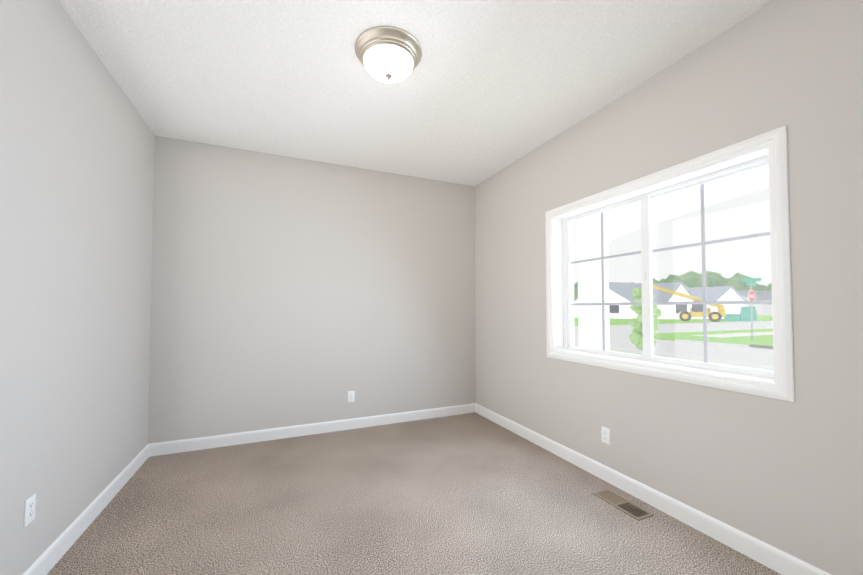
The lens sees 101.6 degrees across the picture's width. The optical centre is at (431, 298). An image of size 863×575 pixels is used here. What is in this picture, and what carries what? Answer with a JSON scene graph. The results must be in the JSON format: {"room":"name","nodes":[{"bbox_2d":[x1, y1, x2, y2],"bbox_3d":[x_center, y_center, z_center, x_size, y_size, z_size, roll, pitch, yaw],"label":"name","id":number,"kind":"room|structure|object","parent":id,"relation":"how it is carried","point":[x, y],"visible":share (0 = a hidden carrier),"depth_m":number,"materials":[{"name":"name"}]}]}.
{"room":"empty bedroom","nodes":[
{"label":"empty bedroom","id":0,"kind":"room"},
{"bbox_2d":[0,0,154,574],"bbox_3d":[-1.697,-0.028,1.179,0.180,2.860,4.255,1,-2,-23],"label":"wall","id":1,"kind":"structure","parent":0,"point":[77,139],"depth_m":1.79,"materials":[{"name":"grey paint"}]},
{"bbox_2d":[24,493,35,527],"bbox_3d":[-1.768,0.933,1.550,0.008,0.114,0.070,1,-2,-23],"label":"electrical outlet","id":2,"kind":"object","parent":1,"relation":"attached to","point":[29,509],"visible":1,"depth_m":1.54,"materials":[{"name":"white plastic"}]},
{"bbox_2d":[22,444,148,574],"bbox_3d":[-1.608,1.230,1.183,0.014,0.105,3.895,1,-2,-23],"label":"baseboard","id":3,"kind":"structure","parent":1,"relation":"attached to","point":[50,557],"depth_m":1.96,"materials":[{"name":"white wood"}]},
{"bbox_2d":[148,136,475,443],"bbox_3d":[-0.966,0.043,3.718,3.188,2.860,0.180,1,-2,-23],"label":"wall","id":4,"kind":"structure","parent":0,"point":[286,291],"depth_m":3.47,"materials":[{"name":"grey paint"}]},
{"bbox_2d":[149,403,474,456],"bbox_3d":[-0.927,1.297,3.594,3.188,0.105,0.014,1,-2,-23],"label":"baseboard","id":5,"kind":"structure","parent":4,"relation":"attached to","point":[183,445],"depth_m":3.43,"materials":[{"name":"white wood"}]},
{"bbox_2d":[348,391,354,401],"bbox_3d":[-0.832,1.018,3.647,0.070,0.114,0.008,1,-2,-23],"label":"electrical outlet","id":6,"kind":"object","parent":4,"relation":"attached to","point":[351,396],"visible":1,"depth_m":3.65,"materials":[{"name":"white plastic"}]},
{"bbox_2d":[47,412,780,574],"bbox_3d":[-0.153,1.360,1.812,3.548,0.120,4.255,1,-2,-23],"label":"floor","id":7,"kind":"structure","parent":0,"point":[474,493],"depth_m":2.11,"materials":[{"name":"carpet"}]},
{"bbox_2d":[593,489,653,520],"bbox_3d":[1.213,1.309,2.244,0.140,0.007,0.330,1,-2,-23],"label":"air vent register","id":8,"kind":"object","parent":7,"relation":"on","point":[630,508],"visible":1,"depth_m":2.23,"materials":[{"name":"beige metal"}]},
{"bbox_2d":[58,0,774,185],"bbox_3d":[-0.153,-1.499,1.892,3.548,0.120,4.255,1,-2,-23],"label":"ceiling","id":9,"kind":"structure","parent":0,"point":[483,91],"depth_m":2.20,"materials":[{"name":"white paint"}]},
{"bbox_2d":[355,26,421,82],"bbox_3d":[-0.249,-1.351,2.046,0.386,0.167,0.386,1,-2,-23],"label":"flush-mount light","id":10,"kind":"object","parent":9,"relation":"attached to","point":[387,54],"visible":1,"depth_m":1.95,"materials":[{"name":"silver metal"}]},
{"bbox_2d":[475,0,862,574],"bbox_3d":[1.391,0.009,2.522,0.180,2.860,4.255,1,-2,-23],"label":"wall","id":11,"kind":"structure","parent":0,"point":[785,476],"depth_m":1.84,"materials":[{"name":"grey paint"}]},
{"bbox_2d":[601,426,609,444],"bbox_3d":[1.263,0.996,2.553,0.008,0.114,0.070,1,-2,-23],"label":"electrical outlet","id":12,"kind":"object","parent":11,"relation":"attached to","point":[605,431],"visible":1,"depth_m":2.55,"materials":[{"name":"white plastic"}]},
{"bbox_2d":[475,403,830,574],"bbox_3d":[1.302,1.265,2.448,0.014,0.105,3.895,1,-2,-23],"label":"baseboard","id":13,"kind":"structure","parent":11,"relation":"attached to","point":[781,562],"depth_m":2.08,"materials":[{"name":"white wood"}]},
{"bbox_2d":[545,125,794,401],"bbox_3d":[1.440,-0.146,2.428,0.230,1.295,1.632,1,-2,-23],"label":"sliding window","id":14,"kind":"structure","parent":11,"relation":"in","point":[647,303],"depth_m":2.16,"materials":[{"name":"white plastic"}]},
{"label":"outside","id":15,"kind":"structure","parent":0,"visible":0},
{"bbox_2d":[574,315,772,354],"bbox_3d":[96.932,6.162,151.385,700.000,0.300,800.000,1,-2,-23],"label":"lawn","id":16,"kind":"structure","parent":15,"point":[745,339],"depth_m":25.93,"materials":[{"name":"green plant"}]},
{"bbox_2d":[629,287,660,349],"bbox_3d":[7.345,0.790,12.036,1.121,2.689,1.034,1,-2,-23],"label":"young tree","id":17,"kind":"object","parent":16,"relation":"on","point":[635,333],"depth_m":12.01,"materials":[{"name":"green plant"}]},
{"bbox_2d":[574,282,746,318],"bbox_3d":[42.505,0.336,66.050,24.540,6.600,18.220,1,-2,-23],"label":"house","id":18,"kind":"structure","parent":16,"relation":"on","point":[657,293],"depth_m":59.71,"materials":[{"name":"white"}]},
{"bbox_2d":[574,271,771,299],"bbox_3d":[125.746,-3.219,142.789,93.042,21.378,141.931,1,-2,-23],"label":"treeline","id":19,"kind":"object","parent":16,"relation":"on","point":[713,280],"depth_m":147.02,"materials":[{"name":"green plant"}]},
{"bbox_2d":[577,166,768,350],"bbox_3d":[3.874,-0.084,1.491,0.220,3.850,8.120,1,-2,-23],"label":"porch","id":20,"kind":"object","parent":16,"relation":"on","point":[596,288],"depth_m":4.78,"materials":[{"name":"white"}]},
{"bbox_2d":[653,285,725,321],"bbox_3d":[34.582,0.564,49.023,9.739,5.197,2.750,-1,-2,37],"label":"telehandler","id":21,"kind":"object","parent":16,"relation":"on","point":[720,311],"depth_m":47.10,"materials":[{"name":"yellow painted metal"},{"name":"black rubber"},{"name":"dark glass"}]},
{"bbox_2d":[724,307,756,321],"bbox_3d":[42.105,2.136,48.048,3.300,2.000,1.400,-1,-2,37],"label":"pallets","id":22,"kind":"object","parent":16,"relation":"on","point":[747,314],"depth_m":47.29,"materials":[{"name":"teal"}]},
{"bbox_2d":[741,278,760,340],"bbox_3d":[17.640,0.614,19.397,0.653,3.450,0.653,-1,-2,21],"label":"stop sign","id":23,"kind":"object","parent":16,"relation":"on","point":[750,281],"depth_m":19.37,"materials":[{"name":"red metal"}]},
{"bbox_2d":[738,290,771,315],"bbox_3d":[87.397,1.142,93.199,20.540,6.500,16.220,1,-2,-23],"label":"house","id":24,"kind":"structure","parent":16,"relation":"on","point":[762,308],"depth_m":87.78,"materials":[{"name":"grey"}]},
{"bbox_2d":[574,322,773,366],"bbox_3d":[175.818,7.714,212.942,466.200,0.020,650.000,1,-2,-23],"label":"ground","id":25,"kind":"structure","parent":15,"point":[688,349],"depth_m":16.30,"materials":[{"name":"white concrete"}]},
{"bbox_2d":[640,333,721,340],"bbox_3d":[11.863,2.537,27.739,4.500,0.030,17.000,1,-2,-23],"label":"ground","id":26,"kind":"structure","parent":25,"relation":"on","point":[680,337],"depth_m":20.93,"materials":[{"name":"green plant"}]}
]}

